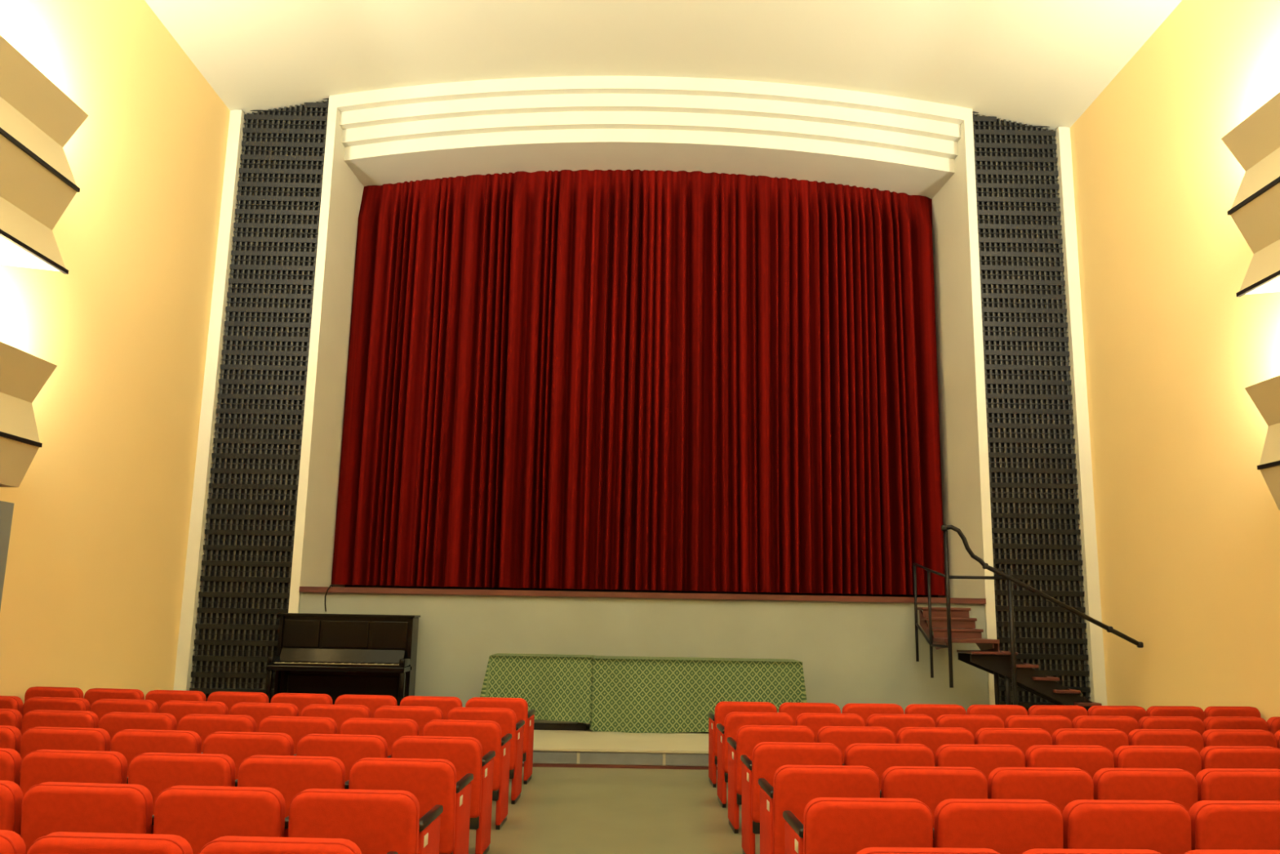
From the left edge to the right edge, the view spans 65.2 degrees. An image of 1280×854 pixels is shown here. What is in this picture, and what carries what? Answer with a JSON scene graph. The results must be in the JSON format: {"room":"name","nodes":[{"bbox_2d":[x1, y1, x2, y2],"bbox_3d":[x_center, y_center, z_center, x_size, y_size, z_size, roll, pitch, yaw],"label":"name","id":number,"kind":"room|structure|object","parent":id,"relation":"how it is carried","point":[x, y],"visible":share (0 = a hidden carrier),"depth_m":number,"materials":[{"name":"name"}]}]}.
{"room":"auditorium","nodes":[
{"label":"auditorium","id":0,"kind":"room"},
{"bbox_2d":[0,0,230,704],"bbox_3d":[-5.821,-2.234,4.447,0.250,8.900,18.550,1,-10,0],"label":"wall","id":1,"kind":"structure","parent":0,"point":[92,592],"depth_m":10.94,"materials":[{"name":"yellow paint"}]},
{"bbox_2d":[0,500,13,608],"bbox_3d":[-5.738,1.794,8.437,0.110,2.420,1.050,1,-10,0],"label":"door","id":2,"kind":"structure","parent":1,"relation":"in","point":[6,508],"depth_m":9.03,"materials":[{"name":"grey paint"}]},
{"bbox_2d":[0,341,57,487],"bbox_3d":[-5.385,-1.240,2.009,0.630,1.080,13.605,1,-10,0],"label":"wall lamp","id":3,"kind":"object","parent":1,"relation":"attached to","point":[23,375],"visible":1,"depth_m":8.43,"materials":[{"name":"paint"}]},
{"bbox_2d":[0,35,88,274],"bbox_3d":[-5.347,-3.351,2.397,0.632,1.528,13.605,1,-10,0],"label":"wall lamp","id":4,"kind":"object","parent":1,"relation":"attached to","point":[37,184],"visible":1,"depth_m":8.56,"materials":[{"name":"paint"}]},
{"bbox_2d":[173,110,245,690],"bbox_3d":[-5.703,-0.396,13.323,0.159,8.140,0.230,1,-10,0],"label":"trim","id":5,"kind":"structure","parent":1,"relation":"attached to","point":[192,583],"depth_m":13.20,"materials":[{"name":"white paint"}]},
{"bbox_2d":[195,102,326,701],"bbox_3d":[-5.029,-0.398,13.467,1.190,8.572,0.160,1,-10,0],"label":"wall","id":6,"kind":"structure","parent":0,"point":[298,107],"depth_m":13.32,"materials":[{"name":"black"}]},
{"bbox_2d":[189,98,328,699],"bbox_3d":[-5.027,-0.506,13.347,1.170,8.390,0.075,1,-10,0],"label":"air vent","id":7,"kind":"object","parent":6,"relation":"in","point":[317,105],"visible":0.91,"depth_m":13.32,"materials":[{"name":"metal"}]},
{"bbox_2d":[288,94,364,613],"bbox_3d":[-4.348,-0.236,14.338,0.190,8.592,2.200,1,-10,0],"label":"wall","id":8,"kind":"structure","parent":0,"point":[342,192],"depth_m":13.76,"materials":[{"name":"white paint"}]},
{"bbox_2d":[468,766,759,853],"bbox_3d":[0.086,2.518,4.572,12.340,0.200,20.500,1,-10,0],"label":"floor","id":9,"kind":"structure","parent":0,"point":[559,810],"depth_m":7.67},
{"bbox_2d":[0,747,22,786],"bbox_3d":[-3.627,2.153,5.575,0.584,0.754,0.539,0,-10,5],"label":"seat","id":10,"kind":"object","parent":9,"relation":"on","point":[11,760],"visible":0.24,"depth_m":5.37,"materials":[{"name":"red fabric"}]},
{"bbox_2d":[0,780,22,835],"bbox_3d":[-3.026,1.985,4.602,0.584,0.754,0.539,0,-10,4],"label":"seat","id":11,"kind":"object","parent":9,"relation":"on","point":[11,793],"visible":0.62,"depth_m":4.40,"materials":[{"name":"red fabric"}]},
{"bbox_2d":[24,686,84,701],"bbox_3d":[-5.442,2.837,9.475,0.575,0.754,0.539,0,-10,7],"label":"seat","id":12,"kind":"object","parent":9,"relation":"on","point":[33,691],"visible":0.17,"depth_m":9.28,"materials":[{"name":"red fabric"}]},
{"bbox_2d":[22,696,90,717],"bbox_3d":[-4.840,2.664,8.476,0.584,0.754,0.539,0,-10,6],"label":"seat","id":13,"kind":"object","parent":9,"relation":"on","point":[35,703],"visible":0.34,"depth_m":8.28,"materials":[{"name":"red fabric"}]},
{"bbox_2d":[21,709,98,735],"bbox_3d":[-4.238,2.493,7.486,0.584,0.754,0.539,0,-10,5],"label":"seat","id":14,"kind":"object","parent":9,"relation":"on","point":[37,717],"visible":0.27,"depth_m":7.29,"materials":[{"name":"red fabric"}]},
{"bbox_2d":[20,726,111,760],"bbox_3d":[-3.636,2.323,6.505,0.584,0.754,0.539,0,-10,5],"label":"seat","id":15,"kind":"object","parent":9,"relation":"on","point":[33,739],"visible":0.3,"depth_m":6.31,"materials":[{"name":"red fabric"}]},
{"bbox_2d":[19,749,128,798],"bbox_3d":[-3.035,2.155,5.532,0.584,0.754,0.539,0,-10,4],"label":"seat","id":16,"kind":"object","parent":9,"relation":"on","point":[40,766],"visible":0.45,"depth_m":5.33,"materials":[{"name":"red fabric"}]},
{"bbox_2d":[20,781,154,853],"bbox_3d":[-2.433,1.989,4.567,0.584,0.754,0.539,0,-10,3],"label":"seat","id":17,"kind":"object","parent":9,"relation":"on","point":[48,807],"visible":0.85,"depth_m":4.36,"materials":[{"name":"red fabric"}]},
{"bbox_2d":[26,831,192,853],"bbox_3d":[-1.831,1.824,3.612,0.584,0.754,0.539,1,-10,2],"label":"seat","id":18,"kind":"object","parent":9,"relation":"on","point":[55,842],"visible":0.89,"depth_m":3.42,"materials":[{"name":"red fabric"}]},
{"bbox_2d":[84,688,144,705],"bbox_3d":[-4.849,2.835,9.406,0.584,0.754,0.539,0,-10,6],"label":"seat","id":19,"kind":"object","parent":9,"relation":"on","point":[91,695],"visible":0.23,"depth_m":9.21,"materials":[{"name":"red fabric"}]},
{"bbox_2d":[89,698,158,722],"bbox_3d":[-4.247,2.663,8.416,0.584,0.754,0.539,0,-10,5],"label":"seat","id":20,"kind":"object","parent":9,"relation":"on","point":[100,707],"visible":0.21,"depth_m":8.22,"materials":[{"name":"red fabric"}]},
{"bbox_2d":[98,711,177,747],"bbox_3d":[-3.645,2.494,7.434,0.584,0.754,0.539,0,-10,5],"label":"seat","id":21,"kind":"object","parent":9,"relation":"on","point":[113,722],"visible":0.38,"depth_m":7.24,"materials":[{"name":"red fabric"}]},
{"bbox_2d":[111,728,202,774],"bbox_3d":[-3.043,2.326,6.461,0.584,0.754,0.539,0,-10,4],"label":"seat","id":22,"kind":"object","parent":9,"relation":"on","point":[131,743],"visible":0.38,"depth_m":6.26,"materials":[{"name":"red fabric"}]},
{"bbox_2d":[145,689,206,712],"bbox_3d":[-4.256,2.834,9.345,0.584,0.754,0.539,0,-10,5],"label":"seat","id":23,"kind":"object","parent":9,"relation":"on","point":[159,696],"visible":0.21,"depth_m":9.15,"materials":[{"name":"red fabric"}]},
{"bbox_2d":[128,751,237,814],"bbox_3d":[-2.442,2.159,5.497,0.584,0.754,0.539,0,-10,3],"label":"seat","id":24,"kind":"object","parent":9,"relation":"on","point":[157,771],"visible":0.41,"depth_m":5.29,"materials":[{"name":"red fabric"}]},
{"bbox_2d":[159,700,227,729],"bbox_3d":[-3.654,2.664,8.363,0.584,0.754,0.539,0,-10,5],"label":"seat","id":25,"kind":"object","parent":9,"relation":"on","point":[178,708],"visible":0.27,"depth_m":8.16,"materials":[{"name":"red fabric"}]},
{"bbox_2d":[177,713,256,752],"bbox_3d":[-3.052,2.496,7.391,0.584,0.754,0.539,0,-10,4],"label":"seat","id":26,"kind":"object","parent":9,"relation":"on","point":[203,725],"visible":0.3,"depth_m":7.19,"materials":[{"name":"red fabric"}]},
{"bbox_2d":[153,785,288,853],"bbox_3d":[-1.840,1.994,4.541,0.584,0.754,0.539,1,-10,2],"label":"seat","id":27,"kind":"object","parent":9,"relation":"on","point":[201,815],"visible":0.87,"depth_m":4.33,"materials":[{"name":"red fabric"}]},
{"bbox_2d":[207,691,268,714],"bbox_3d":[-3.663,2.835,9.293,0.584,0.754,0.539,0,-10,5],"label":"seat","id":28,"kind":"object","parent":9,"relation":"on","point":[229,699],"visible":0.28,"depth_m":9.09,"materials":[{"name":"red fabric"}]},
{"bbox_2d":[202,731,296,779],"bbox_3d":[-2.450,2.330,6.426,0.584,0.754,0.539,0,-10,3],"label":"seat","id":29,"kind":"object","parent":9,"relation":"on","point":[238,745],"visible":0.23,"depth_m":6.22,"materials":[{"name":"red fabric"}]},
{"bbox_2d":[229,702,298,732],"bbox_3d":[-3.061,2.667,8.320,0.584,0.754,0.539,0,-10,4],"label":"seat","id":30,"kind":"object","parent":9,"relation":"on","point":[258,711],"visible":0.27,"depth_m":8.12,"materials":[{"name":"red fabric"}]},
{"bbox_2d":[237,755,348,817],"bbox_3d":[-1.849,2.165,5.471,0.584,0.754,0.539,1,-10,2],"label":"seat","id":31,"kind":"object","parent":9,"relation":"on","point":[291,775],"visible":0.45,"depth_m":5.27,"materials":[{"name":"red fabric"}]},
{"bbox_2d":[257,715,337,754],"bbox_3d":[-2.459,2.500,7.356,0.584,0.754,0.539,0,-10,3],"label":"seat","id":32,"kind":"object","parent":9,"relation":"on","point":[296,726],"visible":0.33,"depth_m":7.15,"materials":[{"name":"red fabric"}]},
{"bbox_2d":[198,835,398,853],"bbox_3d":[-1.239,1.831,3.594,0.584,0.754,0.539,1,-10,1],"label":"seat","id":33,"kind":"object","parent":9,"relation":"on","point":[224,844],"visible":1,"depth_m":3.41,"materials":[{"name":"red fabric"}]},
{"bbox_2d":[270,693,333,716],"bbox_3d":[-3.070,2.837,9.249,0.584,0.754,0.539,0,-10,4],"label":"seat","id":34,"kind":"object","parent":9,"relation":"on","point":[300,700],"visible":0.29,"depth_m":9.05,"materials":[{"name":"red fabric"}]},
{"bbox_2d":[300,703,370,733],"bbox_3d":[-2.468,2.671,8.285,0.584,0.754,0.539,0,-10,3],"label":"seat","id":35,"kind":"object","parent":9,"relation":"on","point":[339,713],"visible":0.27,"depth_m":8.08,"materials":[{"name":"red fabric"}]},
{"bbox_2d":[296,733,391,781],"bbox_3d":[-1.858,2.335,6.400,0.584,0.754,0.539,1,-10,2],"label":"seat","id":36,"kind":"object","parent":9,"relation":"on","point":[349,748],"visible":0.25,"depth_m":6.20,"materials":[{"name":"red fabric"}]},
{"bbox_2d":[288,788,443,853],"bbox_3d":[-1.248,2.001,4.524,0.584,0.754,0.539,1,-10,1],"label":"seat","id":37,"kind":"object","parent":9,"relation":"on","point":[379,821],"visible":0.99,"depth_m":4.32,"materials":[{"name":"red fabric"}]},
{"bbox_2d":[334,693,397,718],"bbox_3d":[-2.477,2.841,9.214,0.584,0.754,0.539,0,-10,3],"label":"seat","id":38,"kind":"object","parent":9,"relation":"on","point":[372,702],"visible":0.27,"depth_m":9.01,"materials":[{"name":"red fabric"}]},
{"bbox_2d":[339,717,418,755],"bbox_3d":[-1.866,2.506,7.330,0.584,0.754,0.539,1,-10,2],"label":"seat","id":39,"kind":"object","parent":9,"relation":"on","point":[391,729],"visible":0.25,"depth_m":7.13,"materials":[{"name":"red fabric"}]},
{"bbox_2d":[373,705,443,735],"bbox_3d":[-1.875,2.676,8.259,0.584,0.754,0.539,1,-10,2],"label":"seat","id":40,"kind":"object","parent":9,"relation":"on","point":[421,715],"visible":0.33,"depth_m":8.06,"materials":[{"name":"red fabric"}]},
{"bbox_2d":[348,757,473,853],"bbox_3d":[-1.256,2.172,5.453,0.584,0.754,0.539,1,-10,1],"label":"seat","id":41,"kind":"object","parent":9,"relation":"on","point":[433,781],"visible":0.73,"depth_m":5.25,"materials":[{"name":"red fabric"}]},
{"bbox_2d":[400,695,462,719],"bbox_3d":[-1.884,2.846,9.188,0.584,0.754,0.539,1,-10,2],"label":"seat","id":42,"kind":"object","parent":9,"relation":"on","point":[445,704],"visible":0.29,"depth_m":8.99,"materials":[{"name":"red fabric"}]},
{"bbox_2d":[391,735,495,853],"bbox_3d":[-1.265,2.342,6.383,0.584,0.754,0.539,1,-10,1],"label":"seat","id":43,"kind":"object","parent":9,"relation":"on","point":[465,753],"visible":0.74,"depth_m":6.18,"materials":[{"name":"red fabric"}]},
{"bbox_2d":[422,719,511,829],"bbox_3d":[-1.274,2.513,7.312,0.584,0.754,0.539,1,-10,1],"label":"seat","id":44,"kind":"object","parent":9,"relation":"on","point":[488,732],"visible":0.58,"depth_m":7.11,"materials":[{"name":"red fabric"}]},
{"bbox_2d":[446,706,524,804],"bbox_3d":[-1.282,2.683,8.241,0.584,0.754,0.539,1,-10,1],"label":"seat","id":45,"kind":"object","parent":9,"relation":"on","point":[505,717],"visible":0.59,"depth_m":8.05,"materials":[{"name":"red fabric"}]},
{"bbox_2d":[465,697,535,783],"bbox_3d":[-1.291,2.854,9.171,0.584,0.754,0.539,1,-10,1],"label":"seat","id":46,"kind":"object","parent":9,"relation":"on","point":[519,705],"visible":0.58,"depth_m":8.98,"materials":[{"name":"red fabric"}]},
{"bbox_2d":[522,720,717,769],"bbox_3d":[0.198,3.557,11.260,12.077,0.176,2.569,1,-10,0],"label":"platform","id":47,"kind":"object","parent":9,"relation":"on","point":[588,748],"visible":0.16,"depth_m":10.04,"materials":[{"name":"beige wood"}]},
{"bbox_2d":[265,613,420,705],"bbox_3d":[-3.629,2.933,12.229,1.680,1.270,0.680,1,-10,0],"label":"upright piano","id":48,"kind":"object","parent":47,"relation":"on","point":[335,655],"visible":0.79,"depth_m":12.23,"materials":[{"name":"black paint"}]},
{"bbox_2d":[480,653,595,730],"bbox_3d":[-1.216,3.137,11.889,1.355,0.829,0.922,1,-10,0],"label":"lattice panel","id":49,"kind":"object","parent":47,"relation":"on","point":[557,686],"visible":0.73,"depth_m":11.57,"materials":[{"name":"green fabric"}]},
{"bbox_2d":[590,655,807,733],"bbox_3d":[0.719,3.183,11.928,2.584,0.819,0.908,1,-10,0],"label":"lattice panel","id":50,"kind":"object","parent":47,"relation":"on","point":[630,694],"visible":0.82,"depth_m":11.56,"materials":[{"name":"green fabric"}]},
{"bbox_2d":[913,524,1143,711],"bbox_3d":[4.663,2.474,12.169,2.338,2.435,1.175,1,-10,0],"label":"stairs","id":51,"kind":"structure","parent":47,"relation":"on","point":[989,659],"depth_m":11.70,"materials":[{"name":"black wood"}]},
{"bbox_2d":[298,586,989,719],"bbox_3d":[0.018,3.193,13.735,8.788,1.780,2.230,1,-10,0],"label":"stage","id":52,"kind":"object","parent":9,"relation":"on","point":[851,649],"visible":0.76,"depth_m":12.77,"materials":[{"name":"paint"}]},
{"bbox_2d":[707,701,777,786],"bbox_3d":[0.942,2.895,9.183,0.584,0.754,0.539,1,-10,-2],"label":"seat","id":53,"kind":"object","parent":9,"relation":"on","point":[722,708],"visible":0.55,"depth_m":8.99,"materials":[{"name":"red fabric"}]},
{"bbox_2d":[716,711,794,807],"bbox_3d":[0.951,2.724,8.253,0.584,0.754,0.539,1,-10,-2],"label":"seat","id":54,"kind":"object","parent":9,"relation":"on","point":[733,721],"visible":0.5,"depth_m":8.06,"materials":[{"name":"red fabric"}]},
{"bbox_2d":[727,724,815,833],"bbox_3d":[0.959,2.554,7.324,0.584,0.754,0.539,1,-10,-2],"label":"seat","id":55,"kind":"object","parent":9,"relation":"on","point":[748,736],"visible":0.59,"depth_m":7.13,"materials":[{"name":"red fabric"}]},
{"bbox_2d":[740,742,843,853],"bbox_3d":[0.968,2.384,6.394,0.584,0.754,0.539,1,-10,-2],"label":"seat","id":56,"kind":"object","parent":9,"relation":"on","point":[767,757],"visible":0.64,"depth_m":6.20,"materials":[{"name":"red fabric"}]},
{"bbox_2d":[778,702,840,725],"bbox_3d":[1.519,2.909,9.206,0.584,0.754,0.539,1,-10,-3],"label":"seat","id":57,"kind":"object","parent":9,"relation":"on","point":[793,709],"visible":0.19,"depth_m":9.01,"materials":[{"name":"red fabric"}]},
{"bbox_2d":[758,764,879,853],"bbox_3d":[0.977,2.213,5.465,0.584,0.754,0.539,1,-10,-2],"label":"seat","id":58,"kind":"object","parent":9,"relation":"on","point":[794,786],"visible":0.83,"depth_m":5.26,"materials":[{"name":"red fabric"}]},
{"bbox_2d":[795,712,865,742],"bbox_3d":[1.528,2.739,8.277,0.584,0.754,0.539,1,-10,-3],"label":"seat","id":59,"kind":"object","parent":9,"relation":"on","point":[814,721],"visible":0.16,"depth_m":8.07,"materials":[{"name":"red fabric"}]},
{"bbox_2d":[816,725,895,763],"bbox_3d":[1.537,2.568,7.347,0.584,0.754,0.539,1,-10,-3],"label":"seat","id":60,"kind":"object","parent":9,"relation":"on","point":[842,736],"visible":0.24,"depth_m":7.15,"materials":[{"name":"red fabric"}]},
{"bbox_2d":[782,796,933,853],"bbox_3d":[0.986,2.042,4.536,0.584,0.754,0.539,1,-10,-2],"label":"seat","id":61,"kind":"object","parent":9,"relation":"on","point":[830,825],"visible":0.99,"depth_m":4.33,"materials":[{"name":"red fabric"}]},
{"bbox_2d":[841,702,904,726],"bbox_3d":[2.097,2.925,9.237,0.584,0.754,0.539,2,-10,-4],"label":"seat","id":62,"kind":"object","parent":9,"relation":"on","point":[864,710],"visible":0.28,"depth_m":9.04,"materials":[{"name":"red fabric"}]},
{"bbox_2d":[842,742,934,790],"bbox_3d":[1.546,2.398,6.418,0.584,0.754,0.539,1,-10,-3],"label":"seat","id":63,"kind":"object","parent":9,"relation":"on","point":[878,757],"visible":0.32,"depth_m":6.21,"materials":[{"name":"red fabric"}]},
{"bbox_2d":[866,713,935,743],"bbox_3d":[2.105,2.755,8.308,0.584,0.754,0.539,2,-10,-4],"label":"seat","id":64,"kind":"object","parent":9,"relation":"on","point":[894,722],"visible":0.2,"depth_m":8.11,"materials":[{"name":"red fabric"}]},
{"bbox_2d":[856,846,999,853],"bbox_3d":[0.994,1.872,3.606,0.584,0.754,0.539,1,-10,-2],"label":"seat","id":65,"kind":"object","parent":9,"relation":"on","point":[873,850],"visible":1,"depth_m":3.46,"materials":[{"name":"red fabric"}]},
{"bbox_2d":[880,765,987,827],"bbox_3d":[1.554,2.227,5.488,0.584,0.754,0.539,1,-10,-3],"label":"seat","id":66,"kind":"object","parent":9,"relation":"on","point":[931,785],"visible":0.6,"depth_m":5.28,"materials":[{"name":"red fabric"}]},
{"bbox_2d":[896,726,974,764],"bbox_3d":[2.114,2.584,7.378,0.584,0.754,0.539,2,-10,-4],"label":"seat","id":67,"kind":"object","parent":9,"relation":"on","point":[933,738],"visible":0.27,"depth_m":7.18,"materials":[{"name":"red fabric"}]},
{"bbox_2d":[904,703,966,723],"bbox_3d":[2.674,2.942,9.277,0.584,0.754,0.539,2,-10,-4],"label":"seat","id":68,"kind":"object","parent":9,"relation":"on","point":[934,710],"visible":0.17,"depth_m":9.08,"materials":[{"name":"red fabric"}]},
{"bbox_2d":[935,714,1004,737],"bbox_3d":[2.683,2.772,8.348,0.584,0.754,0.539,2,-10,-4],"label":"seat","id":69,"kind":"object","parent":9,"relation":"on","point":[973,722],"visible":0.27,"depth_m":8.15,"materials":[{"name":"red fabric"}]},
{"bbox_2d":[934,743,1025,779],"bbox_3d":[2.123,2.414,6.449,0.584,0.754,0.539,2,-10,-4],"label":"seat","id":70,"kind":"object","parent":9,"relation":"on","point":[985,758],"visible":0.31,"depth_m":6.25,"materials":[{"name":"red fabric"}]},
{"bbox_2d":[966,704,1027,723],"bbox_3d":[3.251,2.961,9.325,0.584,0.754,0.539,2,-10,-5],"label":"seat","id":71,"kind":"object","parent":9,"relation":"on","point":[1003,711],"visible":0.23,"depth_m":9.13,"materials":[{"name":"red fabric"}]},
{"bbox_2d":[933,798,1063,853],"bbox_3d":[1.563,2.057,4.559,0.584,0.754,0.539,1,-10,-3],"label":"seat","id":72,"kind":"object","parent":9,"relation":"on","point":[1003,826],"visible":0.82,"depth_m":4.35,"materials":[{"name":"red fabric"}]},
{"bbox_2d":[974,727,1052,755],"bbox_3d":[2.691,2.601,7.418,0.584,0.754,0.539,2,-10,-4],"label":"seat","id":73,"kind":"object","parent":9,"relation":"on","point":[1022,738],"visible":0.3,"depth_m":7.22,"materials":[{"name":"red fabric"}]},
{"bbox_2d":[1004,715,1072,737],"bbox_3d":[3.260,2.791,8.395,0.584,0.754,0.539,2,-10,-5],"label":"seat","id":74,"kind":"object","parent":9,"relation":"on","point":[1051,723],"visible":0.23,"depth_m":8.20,"materials":[{"name":"red fabric"}]},
{"bbox_2d":[987,766,1093,814],"bbox_3d":[2.132,2.243,5.520,0.584,0.754,0.539,2,-10,-4],"label":"seat","id":75,"kind":"object","parent":9,"relation":"on","point":[1059,786],"visible":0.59,"depth_m":5.32,"materials":[{"name":"red fabric"}]},
{"bbox_2d":[1027,705,1088,721],"bbox_3d":[3.828,2.982,9.381,0.584,0.754,0.539,2,-10,-6],"label":"seat","id":76,"kind":"object","parent":9,"relation":"on","point":[1071,712],"visible":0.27,"depth_m":9.18,"materials":[{"name":"red fabric"}]},
{"bbox_2d":[1025,744,1114,778],"bbox_3d":[2.700,2.431,6.489,0.584,0.754,0.539,2,-10,-4],"label":"seat","id":77,"kind":"object","parent":9,"relation":"on","point":[1089,758],"visible":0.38,"depth_m":6.29,"materials":[{"name":"red fabric"}]},
{"bbox_2d":[1052,728,1128,754],"bbox_3d":[3.268,2.620,7.466,0.584,0.754,0.539,2,-10,-5],"label":"seat","id":78,"kind":"object","parent":9,"relation":"on","point":[1111,739],"visible":0.28,"depth_m":7.27,"materials":[{"name":"red fabric"}]},
{"bbox_2d":[1022,848,1160,853],"bbox_3d":[1.572,1.886,3.629,0.584,0.754,0.539,1,-10,-3],"label":"seat","id":79,"kind":"object","parent":9,"relation":"on","point":[1036,851],"visible":1,"depth_m":3.48,"materials":[{"name":"red fabric"}]},
{"bbox_2d":[1071,715,1139,735],"bbox_3d":[3.837,2.811,8.451,0.584,0.754,0.539,2,-10,-6],"label":"seat","id":80,"kind":"object","parent":9,"relation":"on","point":[1126,724],"visible":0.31,"depth_m":8.26,"materials":[{"name":"red fabric"}]},
{"bbox_2d":[1087,705,1146,721],"bbox_3d":[4.405,3.003,9.445,0.584,0.754,0.539,2,-10,-7],"label":"seat","id":81,"kind":"object","parent":9,"relation":"on","point":[1136,712],"visible":0.2,"depth_m":9.25,"materials":[{"name":"red fabric"}]},
{"bbox_2d":[1062,799,1191,853],"bbox_3d":[2.140,2.073,4.590,0.584,0.754,0.539,2,-10,-4],"label":"seat","id":82,"kind":"object","parent":9,"relation":"on","point":[1162,826],"visible":0.81,"depth_m":4.39,"materials":[{"name":"red fabric"}]},
{"bbox_2d":[1093,767,1197,811],"bbox_3d":[2.709,2.260,5.559,0.584,0.754,0.539,2,-10,-4],"label":"seat","id":83,"kind":"object","parent":9,"relation":"on","point":[1177,785],"visible":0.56,"depth_m":5.36,"materials":[{"name":"red fabric"}]},
{"bbox_2d":[1113,745,1201,777],"bbox_3d":[3.277,2.450,6.537,0.584,0.754,0.539,2,-10,-5],"label":"seat","id":84,"kind":"object","parent":9,"relation":"on","point":[1181,757],"visible":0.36,"depth_m":6.34,"materials":[{"name":"red fabric"}]},
{"bbox_2d":[1127,728,1204,753],"bbox_3d":[3.846,2.641,7.522,0.584,0.754,0.539,2,-10,-6],"label":"seat","id":85,"kind":"object","parent":9,"relation":"on","point":[1185,737],"visible":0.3,"depth_m":7.33,"materials":[{"name":"red fabric"}]},
{"bbox_2d":[1137,715,1204,735],"bbox_3d":[4.414,2.833,8.516,0.584,0.754,0.539,2,-10,-7],"label":"seat","id":86,"kind":"object","parent":9,"relation":"on","point":[1195,723],"visible":0.18,"depth_m":8.32,"materials":[{"name":"red fabric"}]},
{"bbox_2d":[1146,706,1204,721],"bbox_3d":[4.982,3.027,9.518,0.584,0.754,0.539,2,-10,-8],"label":"seat","id":87,"kind":"object","parent":9,"relation":"on","point":[1193,711],"visible":0.21,"depth_m":9.32,"materials":[{"name":"red fabric"}]},
{"bbox_2d":[1188,800,1279,849],"bbox_3d":[2.718,2.090,4.630,0.584,0.754,0.539,2,-10,-4],"label":"seat","id":88,"kind":"object","parent":9,"relation":"on","point":[1223,824],"visible":0.64,"depth_m":4.42,"materials":[{"name":"red fabric"}]},
{"bbox_2d":[1203,715,1268,730],"bbox_3d":[4.991,2.856,8.588,0.584,0.754,0.539,2,-10,-8],"label":"seat","id":89,"kind":"object","parent":9,"relation":"on","point":[1212,722],"visible":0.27,"depth_m":8.39,"materials":[{"name":"red fabric"}]},
{"bbox_2d":[1195,768,1279,801],"bbox_3d":[3.286,2.279,5.607,0.584,0.754,0.539,2,-10,-5],"label":"seat","id":90,"kind":"object","parent":9,"relation":"on","point":[1213,784],"visible":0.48,"depth_m":5.40,"materials":[{"name":"red fabric"}]},
{"bbox_2d":[1202,728,1276,747],"bbox_3d":[4.423,2.663,7.586,0.584,0.754,0.539,2,-10,-7],"label":"seat","id":91,"kind":"object","parent":9,"relation":"on","point":[1211,737],"visible":0.19,"depth_m":7.39,"materials":[{"name":"red fabric"}]},
{"bbox_2d":[1200,746,1279,769],"bbox_3d":[3.854,2.470,6.593,0.584,0.754,0.539,2,-10,-6],"label":"seat","id":92,"kind":"object","parent":9,"relation":"on","point":[1212,757],"visible":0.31,"depth_m":6.39,"materials":[{"name":"red fabric"}]},
{"bbox_2d":[344,584,937,597],"bbox_3d":[0.081,-0.661,15.169,8.640,6.320,0.100,1,-10,0],"label":"stage floor","id":93,"kind":"structure","parent":0,"point":[345,585],"depth_m":14.56,"materials":[{"name":"wood"}]},
{"bbox_2d":[337,75,964,199],"bbox_3d":[0.148,-4.250,15.117,8.800,1.318,2.200,1,-10,0],"label":"molding","id":94,"kind":"structure","parent":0,"point":[428,131],"depth_m":14.31,"materials":[{"name":"white paint"}]},
{"bbox_2d":[331,168,946,595],"bbox_3d":[0.088,-0.843,14.635,8.902,6.375,0.453,1,-10,-1],"label":"stage curtain","id":95,"kind":"object","parent":94,"relation":"hanging from","point":[670,380],"visible":0.98,"depth_m":14.59,"materials":[{"name":"red fabric"}]},
{"bbox_2d":[144,0,1182,130],"bbox_3d":[0.249,-6.486,5.284,11.940,1.224,18.550,1,-10,0],"label":"ceiling","id":96,"kind":"structure","parent":0,"point":[1043,63],"depth_m":12.91,"materials":[{"name":"paint"}]},
{"bbox_2d":[932,107,996,704],"bbox_3d":[4.501,-0.072,14.391,0.190,8.592,2.200,1,-10,0],"label":"wall","id":97,"kind":"structure","parent":0,"point":[964,454],"depth_m":13.88,"materials":[{"name":"white paint"}]},
{"bbox_2d":[974,115,1085,711],"bbox_3d":[5.199,-0.208,13.528,1.190,8.572,0.160,1,-10,0],"label":"wall","id":98,"kind":"structure","parent":0,"point":[1002,121],"depth_m":13.42,"materials":[{"name":"black"}]},
{"bbox_2d":[972,111,1090,708],"bbox_3d":[5.201,-0.317,13.408,1.170,8.390,0.075,1,-10,0],"label":"air vent","id":99,"kind":"object","parent":98,"relation":"in","point":[978,118],"visible":0.84,"depth_m":13.42,"materials":[{"name":"metal"}]},
{"bbox_2d":[1070,0,1279,721],"bbox_3d":[6.166,-2.012,4.519,0.250,8.900,18.550,1,-10,0],"label":"wall","id":100,"kind":"structure","parent":0,"point":[1188,522],"depth_m":11.06,"materials":[{"name":"yellow paint"}]},
{"bbox_2d":[1053,126,1107,705],"bbox_3d":[5.873,-0.181,13.392,0.159,8.140,0.230,1,-10,0],"label":"trim","id":101,"kind":"structure","parent":100,"relation":"attached to","point":[1090,567],"depth_m":13.28,"materials":[{"name":"white paint"}]},
{"bbox_2d":[1221,92,1279,297],"bbox_3d":[5.759,-3.145,2.464,0.632,1.528,13.605,1,-10,0],"label":"wall lamp","id":102,"kind":"object","parent":100,"relation":"attached to","point":[1255,143],"visible":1,"depth_m":8.86,"materials":[{"name":"paint"}]},
{"bbox_2d":[1244,375,1279,510],"bbox_3d":[5.723,-1.034,2.076,0.630,1.080,13.605,1,-10,0],"label":"cove","id":103,"kind":"object","parent":100,"relation":"attached to","point":[1265,395],"visible":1,"depth_m":8.64,"materials":[{"name":"paint"}]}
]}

